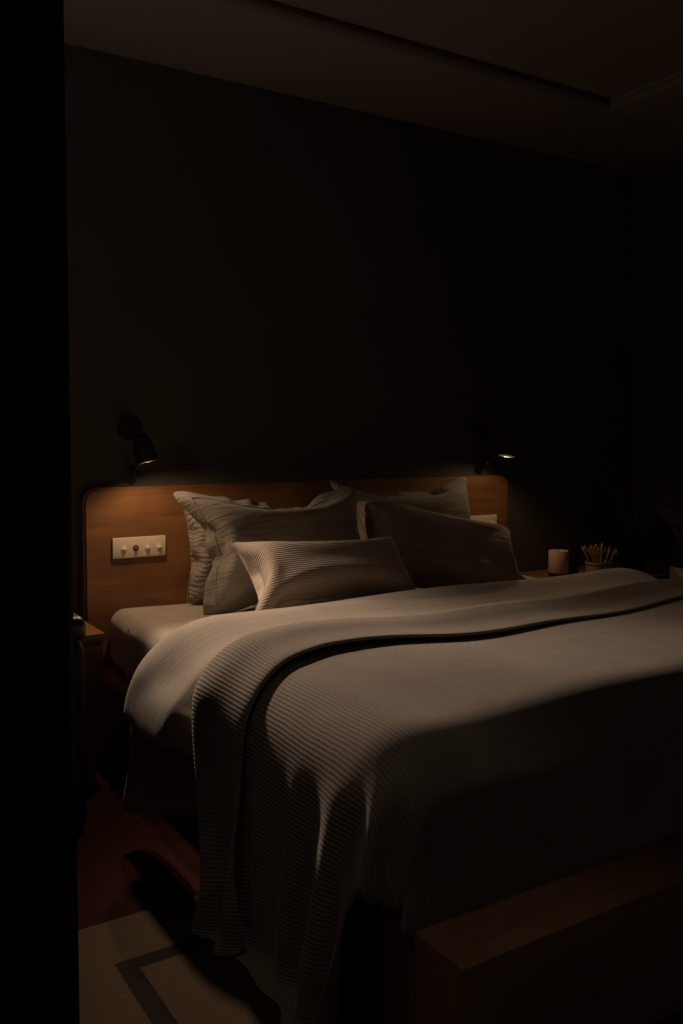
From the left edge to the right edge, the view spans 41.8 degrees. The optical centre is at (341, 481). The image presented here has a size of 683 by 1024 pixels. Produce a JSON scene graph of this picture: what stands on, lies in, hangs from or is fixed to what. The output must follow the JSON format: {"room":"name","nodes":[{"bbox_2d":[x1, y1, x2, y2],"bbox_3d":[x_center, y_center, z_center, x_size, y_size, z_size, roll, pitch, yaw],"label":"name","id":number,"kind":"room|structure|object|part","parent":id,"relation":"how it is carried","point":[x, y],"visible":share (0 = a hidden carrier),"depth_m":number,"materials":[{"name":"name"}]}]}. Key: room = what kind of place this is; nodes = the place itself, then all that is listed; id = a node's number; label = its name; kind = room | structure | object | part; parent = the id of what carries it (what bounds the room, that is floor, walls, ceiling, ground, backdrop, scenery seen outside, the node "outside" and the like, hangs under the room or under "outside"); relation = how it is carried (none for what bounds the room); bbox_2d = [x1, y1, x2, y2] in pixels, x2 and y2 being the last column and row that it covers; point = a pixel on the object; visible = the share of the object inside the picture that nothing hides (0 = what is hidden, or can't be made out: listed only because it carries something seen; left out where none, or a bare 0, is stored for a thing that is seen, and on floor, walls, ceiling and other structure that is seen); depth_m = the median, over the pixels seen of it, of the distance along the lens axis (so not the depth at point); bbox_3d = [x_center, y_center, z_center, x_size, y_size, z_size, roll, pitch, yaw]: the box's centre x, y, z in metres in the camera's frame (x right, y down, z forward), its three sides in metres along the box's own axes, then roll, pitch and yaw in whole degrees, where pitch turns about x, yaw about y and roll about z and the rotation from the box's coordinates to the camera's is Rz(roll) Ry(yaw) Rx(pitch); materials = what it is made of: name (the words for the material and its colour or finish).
{"room":"bedroom","nodes":[
{"label":"bedroom","id":0,"kind":"room"},
{"bbox_2d":[77,747,199,929],"bbox_3d":[0.520,1.220,1.561,6.070,0.100,5.180,-2,4,-32],"label":"floor","id":1,"kind":"structure","parent":0,"point":[128,863],"depth_m":2.66,"materials":[{"name":"brown wood"}]},
{"bbox_2d":[0,0,79,1023],"bbox_3d":[-0.735,0.045,0.979,0.850,2.292,0.040,0,3,-6],"label":"door","id":2,"kind":"structure","parent":1,"relation":"on","point":[39,947],"depth_m":1.00,"materials":[{"name":"black paint"}]},
{"bbox_2d":[73,612,86,828],"bbox_3d":[-1.008,0.758,2.841,0.335,0.680,0.280,-2,4,-32],"label":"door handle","id":3,"kind":"object","parent":1,"relation":"on","point":[79,626],"visible":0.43,"depth_m":2.80,"materials":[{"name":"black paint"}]},
{"bbox_3d":[-1.008,0.459,2.825,0.335,0.080,0.280,-2,4,-32],"label":"lid","id":4,"kind":"part","parent":3,"relation":"part of","materials":[{"name":"silver paint"}]},
{"bbox_2d":[79,621,104,785],"bbox_3d":[-1.155,0.807,3.177,0.530,0.555,0.395,-2,4,-32],"label":"nightstand","id":5,"kind":"object","parent":1,"relation":"on","point":[92,644],"visible":0.29,"depth_m":3.14,"materials":[{"name":"brown wood"}]},
{"bbox_3d":[-1.062,0.685,3.022,0.514,0.217,0.018,-2,4,-32],"label":"drawer","id":6,"kind":"part","parent":5,"relation":"part of","materials":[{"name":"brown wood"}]},
{"bbox_3d":[-1.062,0.910,3.034,0.514,0.217,0.018,-2,4,-32],"label":"drawer","id":7,"kind":"part","parent":5,"relation":"part of","materials":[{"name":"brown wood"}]},
{"bbox_2d":[78,895,682,1023],"bbox_3d":[1.539,1.157,1.740,3.510,0.007,3.205,-2,4,-32],"label":"rug","id":8,"kind":"object","parent":1,"relation":"on","point":[147,966],"visible":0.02,"depth_m":2.06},
{"bbox_2d":[80,475,682,1023],"bbox_3d":[0.528,0.565,3.118,2.208,1.045,2.285,-2,4,-32],"label":"frame","id":9,"kind":"object","parent":1,"relation":"on","point":[601,942],"visible":0.32,"depth_m":1.84,"materials":[{"name":"brown wood"}]},
{"bbox_2d":[112,535,165,558],"bbox_3d":[-0.807,0.257,3.552,0.218,0.081,0.024,-2,4,-32],"label":"switch plate","id":10,"kind":"object","parent":9,"relation":"attached to","point":[144,546],"visible":1,"depth_m":3.54,"materials":[{"name":"beige plastic"}]},
{"bbox_3d":[-0.076,0.516,4.063,2.190,1.045,0.040,-2,4,-32],"label":"headboard","id":11,"kind":"part","parent":9,"relation":"part of","materials":[{"name":"brown wood"}]},
{"bbox_2d":[110,575,535,679],"bbox_3d":[0.477,0.626,3.170,2.041,0.234,2.061,-2,4,-32],"label":"mattress","id":12,"kind":"object","parent":9,"relation":"on","point":[135,631],"visible":0.14,"depth_m":3.32,"materials":[{"name":"fabric"}]},
{"bbox_2d":[184,508,285,603],"bbox_3d":[-0.316,0.279,3.758,0.719,0.400,0.194,-2,4,-32],"label":"pillow","id":13,"kind":"object","parent":12,"relation":"on","point":[201,563],"visible":0.13,"depth_m":3.57,"materials":[{"name":"grey fabric"}]},
{"bbox_2d":[174,486,359,614],"bbox_3d":[-0.223,0.260,3.547,0.823,0.456,0.286,-2,3,-28],"label":"pillow","id":14,"kind":"object","parent":12,"relation":"on","point":[332,515],"visible":0.59,"depth_m":3.43,"materials":[{"name":"grey fabric"}]},
{"bbox_2d":[231,536,414,610],"bbox_3d":[-0.043,0.344,3.319,0.694,0.270,0.261,-2,3,-28],"label":"cushion","id":15,"kind":"object","parent":12,"relation":"on","point":[283,574],"visible":0.85,"depth_m":3.22,"materials":[{"name":"fabric"}]},
{"bbox_3d":[-0.044,0.347,3.321,0.688,0.264,0.255,-2,3,-28],"label":"panel","id":16,"kind":"part","parent":15,"relation":"part of","materials":[{"name":"fabric"}]},
{"bbox_2d":[123,568,658,815],"bbox_3d":[0.561,0.697,3.112,2.512,0.596,0.662,-2,4,-32],"label":"sheet","id":17,"kind":"object","parent":12,"relation":"on","point":[160,780],"visible":0.39,"depth_m":2.72,"materials":[{"name":"fabric"}]},
{"bbox_2d":[330,477,470,538],"bbox_3d":[0.318,0.221,4.122,0.798,0.472,0.241,-2,4,-32],"label":"pillow","id":18,"kind":"object","parent":12,"relation":"on","point":[451,499],"visible":0.32,"depth_m":4.12,"materials":[{"name":"grey fabric"}]},
{"bbox_2d":[191,578,682,1023],"bbox_3d":[0.828,0.749,2.658,2.596,0.711,0.935,-2,4,-32],"label":"blanket","id":19,"kind":"object","parent":12,"relation":"on","point":[432,768],"visible":1,"depth_m":2.04,"materials":[{"name":"fabric"}]},
{"bbox_2d":[357,500,526,587],"bbox_3d":[0.441,0.271,3.859,0.792,0.384,0.334,-1,3,-16],"label":"pillow","id":20,"kind":"object","parent":12,"relation":"on","point":[435,549],"visible":0.75,"depth_m":3.77,"materials":[{"name":"beige fabric"}]},
{"bbox_2d":[470,514,496,523],"bbox_3d":[0.708,0.189,4.500,0.172,0.046,0.024,-2,4,-32],"label":"switch plate","id":21,"kind":"object","parent":9,"relation":"attached to","point":[484,518],"visible":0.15,"depth_m":4.50,"materials":[{"name":"beige plastic"}]},
{"bbox_2d":[519,561,669,579],"bbox_3d":[1.378,0.739,4.717,0.820,0.530,0.475,-2,4,-32],"label":"nightstand","id":22,"kind":"object","parent":1,"relation":"on","point":[659,573],"visible":0.07,"depth_m":4.71,"materials":[{"name":"brown wood"}]},
{"bbox_2d":[548,549,568,576],"bbox_3d":[1.107,0.412,4.559,0.101,0.138,0.101,-2,4,-32],"label":"candle","id":23,"kind":"object","parent":22,"relation":"on","point":[558,559],"visible":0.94,"depth_m":4.52,"materials":[{"name":"white wax"}]},
{"bbox_2d":[568,555,578,574],"bbox_3d":[1.192,0.429,4.601,0.060,0.100,0.060,-2,4,-32],"label":"tumbler","id":24,"kind":"object","parent":22,"relation":"on","point":[573,559],"visible":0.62,"depth_m":4.58,"materials":[{"name":"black glass"}]},
{"bbox_2d":[585,560,613,571],"bbox_3d":[1.307,0.442,4.532,0.144,0.080,0.144,-2,4,-32],"label":"pot","id":25,"kind":"object","parent":22,"relation":"on","point":[595,566],"visible":0.47,"depth_m":4.48,"materials":[{"name":"beige ceramic"}]},
{"bbox_2d":[670,547,682,578],"bbox_3d":[1.689,0.660,4.311,0.210,0.723,0.210,-2,4,-32],"label":"planter","id":26,"kind":"object","parent":1,"relation":"on","point":[676,570],"visible":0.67,"depth_m":4.29,"materials":[{"name":"beige ceramic"}]},
{"bbox_3d":[1.689,0.713,4.314,0.210,0.616,0.210,-2,4,-32],"label":"pot","id":27,"kind":"part","parent":26,"relation":"part of","materials":[{"name":"yellow ceramic"}]},
{"bbox_2d":[64,43,637,616],"bbox_3d":[-0.830,-0.415,3.630,6.070,2.950,0.100,-2,4,-32],"label":"wall","id":28,"kind":"structure","parent":0,"point":[277,286],"depth_m":4.05,"materials":[{"name":"paint"}]},
{"bbox_2d":[117,416,157,476],"bbox_3d":[-0.782,-0.137,3.470,0.100,0.245,0.247,-2,4,-32],"label":"wall lamp","id":29,"kind":"object","parent":28,"relation":"attached to","point":[130,428],"visible":1,"depth_m":3.51,"materials":[{"name":"black metal"}]},
{"bbox_3d":[-0.841,-0.215,3.561,0.100,0.100,0.022,-2,4,-32],"label":"wall plate","id":30,"kind":"part","parent":29,"relation":"part of","materials":[{"name":"black metal"}]},
{"bbox_3d":[-0.827,-0.136,3.542,0.012,0.165,0.040,-2,4,-32],"label":"arm","id":31,"kind":"part","parent":29,"relation":"part of","materials":[{"name":"black paint"}]},
{"bbox_3d":[-0.742,-0.128,3.400,0.087,0.119,0.083,-2,4,-32],"label":"lamp shade","id":32,"kind":"part","parent":29,"relation":"part of","materials":[{"name":"black metal"}]},
{"bbox_2d":[64,0,682,174],"bbox_3d":[-0.641,-1.673,3.263,5.870,0.050,0.610,-2,4,-32],"label":"ceiling","id":33,"kind":"structure","parent":28,"relation":"attached to","point":[247,42],"depth_m":3.65,"materials":[{"name":"paint"}]},
{"bbox_2d":[472,420,515,467],"bbox_3d":[0.764,-0.188,4.438,0.100,0.245,0.247,-2,4,-32],"label":"wall lamp","id":34,"kind":"object","parent":28,"relation":"attached to","point":[480,429],"visible":1,"depth_m":4.44,"materials":[{"name":"black metal"}]},
{"bbox_3d":[0.705,-0.265,4.529,0.100,0.100,0.022,-2,4,-32],"label":"wall plate","id":35,"kind":"part","parent":34,"relation":"part of","materials":[{"name":"black metal"}]},
{"bbox_3d":[0.719,-0.187,4.511,0.012,0.165,0.040,-2,4,-32],"label":"arm","id":36,"kind":"part","parent":34,"relation":"part of","materials":[{"name":"black paint"}]},
{"bbox_3d":[0.811,-0.179,4.371,0.086,0.118,0.081,-2,4,-32],"label":"lamp shade","id":37,"kind":"part","parent":34,"relation":"part of","materials":[{"name":"black metal"}]},
{"bbox_2d":[272,0,682,99],"bbox_3d":[0.520,-1.676,1.409,6.070,0.150,5.180,-2,4,-32],"label":"ceiling","id":38,"kind":"structure","parent":0,"point":[609,49],"depth_m":3.37,"materials":[{"name":"paint"}]},
{"bbox_2d":[250,0,608,102],"bbox_3d":[-0.875,-1.661,2.748,4.926,0.020,0.014,-2,4,-32],"label":"trim","id":39,"kind":"structure","parent":38,"relation":"attached to","point":[271,3],"depth_m":3.49,"materials":[{"name":"brown wood"}]},
{"bbox_2d":[610,69,682,101],"bbox_3d":[2.405,-1.631,2.168,0.014,0.020,4.456,-2,4,-32],"label":"trim","id":40,"kind":"structure","parent":38,"relation":"attached to","point":[680,72],"depth_m":3.87,"materials":[{"name":"paint"}]},
{"bbox_2d":[632,161,682,567],"bbox_3d":[3.075,-0.384,3.023,0.100,2.950,5.080,-2,4,-32],"label":"wall","id":41,"kind":"structure","parent":0,"point":[658,367],"depth_m":4.99,"materials":[{"name":"paint"}]},
{"bbox_2d":[610,74,682,130],"bbox_3d":[2.801,-1.629,2.425,0.930,0.050,4.470,-2,4,-32],"label":"ceiling","id":42,"kind":"structure","parent":41,"relation":"attached to","point":[661,103],"depth_m":4.00,"materials":[{"name":"paint"}]}
]}

